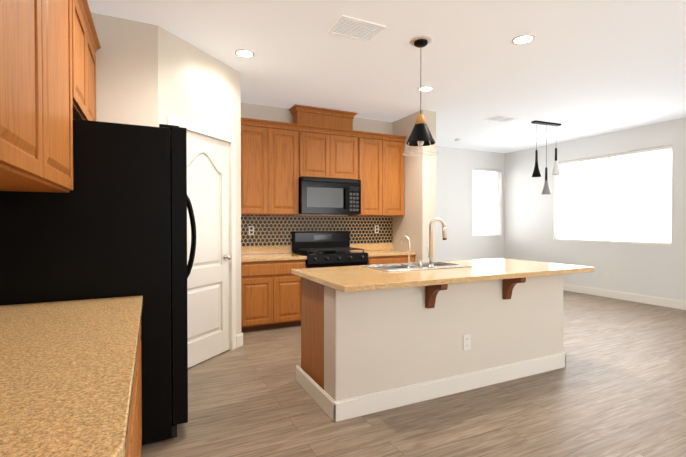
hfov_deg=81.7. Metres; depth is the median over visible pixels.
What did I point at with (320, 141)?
upper cabinet
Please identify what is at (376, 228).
outlet
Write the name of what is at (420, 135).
pendant light
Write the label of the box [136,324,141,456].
base cabinet
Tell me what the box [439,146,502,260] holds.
wall
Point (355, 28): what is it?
ceiling vent
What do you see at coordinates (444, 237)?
faucet
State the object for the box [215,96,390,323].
wall
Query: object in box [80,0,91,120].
upper cabinet
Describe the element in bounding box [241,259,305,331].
base cabinet
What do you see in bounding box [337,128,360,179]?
upper cabinet
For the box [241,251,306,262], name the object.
countertop
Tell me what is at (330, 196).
microwave
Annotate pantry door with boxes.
[167,116,235,367]
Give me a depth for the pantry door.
3.85 m
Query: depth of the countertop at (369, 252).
5.68 m
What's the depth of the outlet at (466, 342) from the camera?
3.12 m
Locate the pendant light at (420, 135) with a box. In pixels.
[403,35,438,155]
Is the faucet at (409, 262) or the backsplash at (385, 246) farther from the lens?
the backsplash at (385, 246)
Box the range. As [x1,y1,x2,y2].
[292,231,367,267]
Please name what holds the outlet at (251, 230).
attached to the tile backsplash at (273, 230)
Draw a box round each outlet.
[249,226,253,234]
[375,225,378,232]
[463,334,470,349]
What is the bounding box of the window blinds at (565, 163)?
[554,145,671,244]
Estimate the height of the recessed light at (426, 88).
0.008 m
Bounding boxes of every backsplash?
[241,215,392,246]
[241,243,392,254]
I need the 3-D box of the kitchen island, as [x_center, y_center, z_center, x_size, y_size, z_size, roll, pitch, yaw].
[0.855,0.829,3.400,2.328,0.888,0.962,0,1,-26]
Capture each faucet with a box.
[400,236,411,268]
[427,218,446,267]
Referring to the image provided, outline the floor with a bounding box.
[141,290,685,456]
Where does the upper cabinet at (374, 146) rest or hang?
attached to the wall at (228, 113)
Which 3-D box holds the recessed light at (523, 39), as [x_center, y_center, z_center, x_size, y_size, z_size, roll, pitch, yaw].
[1.581,-1.654,3.475,0.186,0.008,0.186,0,1,-26]
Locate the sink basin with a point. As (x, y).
(402, 267)
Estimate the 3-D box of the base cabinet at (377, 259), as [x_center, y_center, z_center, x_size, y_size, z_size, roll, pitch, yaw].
[0.565,0.811,5.889,0.791,0.860,0.616,0,1,-26]
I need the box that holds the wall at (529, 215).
[503,117,685,300]
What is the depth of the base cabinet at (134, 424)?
1.47 m
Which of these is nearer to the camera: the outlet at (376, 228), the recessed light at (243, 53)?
the recessed light at (243, 53)
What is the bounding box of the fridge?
[0,119,195,444]
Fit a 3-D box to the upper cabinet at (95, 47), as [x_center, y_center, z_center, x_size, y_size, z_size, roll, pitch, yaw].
[-1.943,-1.054,2.703,0.386,0.690,0.567,0,1,-26]
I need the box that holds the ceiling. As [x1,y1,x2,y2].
[87,0,685,152]
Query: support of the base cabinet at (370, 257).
on the floor
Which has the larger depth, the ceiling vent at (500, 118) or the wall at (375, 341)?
the ceiling vent at (500, 118)
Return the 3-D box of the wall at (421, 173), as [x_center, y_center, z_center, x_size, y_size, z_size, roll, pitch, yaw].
[1.073,-0.225,6.023,0.240,2.930,0.760,0,1,-26]
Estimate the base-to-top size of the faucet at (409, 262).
0.273 m
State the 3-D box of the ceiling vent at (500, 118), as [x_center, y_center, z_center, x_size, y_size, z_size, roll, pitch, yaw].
[2.429,-1.685,6.092,0.400,0.012,0.300,0,1,-26]
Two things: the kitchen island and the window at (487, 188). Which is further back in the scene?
the window at (487, 188)
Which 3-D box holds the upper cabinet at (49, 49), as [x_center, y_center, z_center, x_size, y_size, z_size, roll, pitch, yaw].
[-1.196,-0.779,1.154,0.386,1.200,0.789,0,1,-26]
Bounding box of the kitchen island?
[296,274,565,421]
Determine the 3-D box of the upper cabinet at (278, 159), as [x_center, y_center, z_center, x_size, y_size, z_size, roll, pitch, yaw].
[-0.842,-0.782,5.342,0.560,1.200,0.346,0,1,-26]
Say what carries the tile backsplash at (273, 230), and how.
attached to the wall at (228, 113)
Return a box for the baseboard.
[563,283,685,309]
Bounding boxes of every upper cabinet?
[0,0,51,187]
[0,0,79,192]
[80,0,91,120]
[92,28,99,120]
[241,117,272,214]
[273,121,304,214]
[293,104,352,127]
[305,124,336,178]
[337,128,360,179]
[348,132,388,215]
[389,134,404,215]
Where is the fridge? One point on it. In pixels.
(113, 224)
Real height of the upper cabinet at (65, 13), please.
1.200 m
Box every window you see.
[472,170,498,236]
[554,149,671,245]
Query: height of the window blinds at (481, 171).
1.505 m
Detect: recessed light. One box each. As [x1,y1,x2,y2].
[235,49,254,57]
[417,86,432,91]
[512,34,534,44]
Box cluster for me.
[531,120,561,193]
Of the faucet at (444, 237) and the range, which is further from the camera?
the range
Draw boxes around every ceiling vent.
[328,15,386,42]
[484,115,517,122]
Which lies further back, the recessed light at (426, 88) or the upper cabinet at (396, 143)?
the upper cabinet at (396, 143)
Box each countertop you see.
[0,296,142,456]
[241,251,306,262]
[307,262,594,292]
[358,251,415,254]
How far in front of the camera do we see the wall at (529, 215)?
7.21 m
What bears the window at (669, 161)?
in the wall at (529, 215)
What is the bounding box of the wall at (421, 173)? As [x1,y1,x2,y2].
[391,110,438,262]
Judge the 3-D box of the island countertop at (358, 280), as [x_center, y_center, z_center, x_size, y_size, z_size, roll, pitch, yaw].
[0.986,0.365,3.236,2.460,0.040,0.600,0,1,-26]
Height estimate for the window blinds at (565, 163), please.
1.555 m
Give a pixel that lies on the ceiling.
(577, 69)
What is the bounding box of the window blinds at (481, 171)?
[472,168,500,235]
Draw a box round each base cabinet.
[124,384,139,456]
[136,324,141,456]
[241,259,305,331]
[368,255,372,264]
[373,255,413,264]
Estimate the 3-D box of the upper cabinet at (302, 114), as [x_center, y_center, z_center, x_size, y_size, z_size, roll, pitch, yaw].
[-0.284,-1.532,5.679,0.850,0.289,0.206,0,1,-26]
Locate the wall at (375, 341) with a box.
[324,274,562,400]
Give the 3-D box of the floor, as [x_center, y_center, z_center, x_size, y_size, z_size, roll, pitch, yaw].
[2.106,1.325,3.182,8.680,0.100,9.950,0,1,-26]
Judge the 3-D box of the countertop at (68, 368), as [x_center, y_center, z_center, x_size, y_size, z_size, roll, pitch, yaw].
[-1.089,0.418,1.326,0.716,0.039,1.798,0,1,-26]
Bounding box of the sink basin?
[360,261,471,271]
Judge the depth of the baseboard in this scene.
6.74 m
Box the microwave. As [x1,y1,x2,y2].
[299,177,360,214]
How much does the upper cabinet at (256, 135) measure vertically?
1.200 m

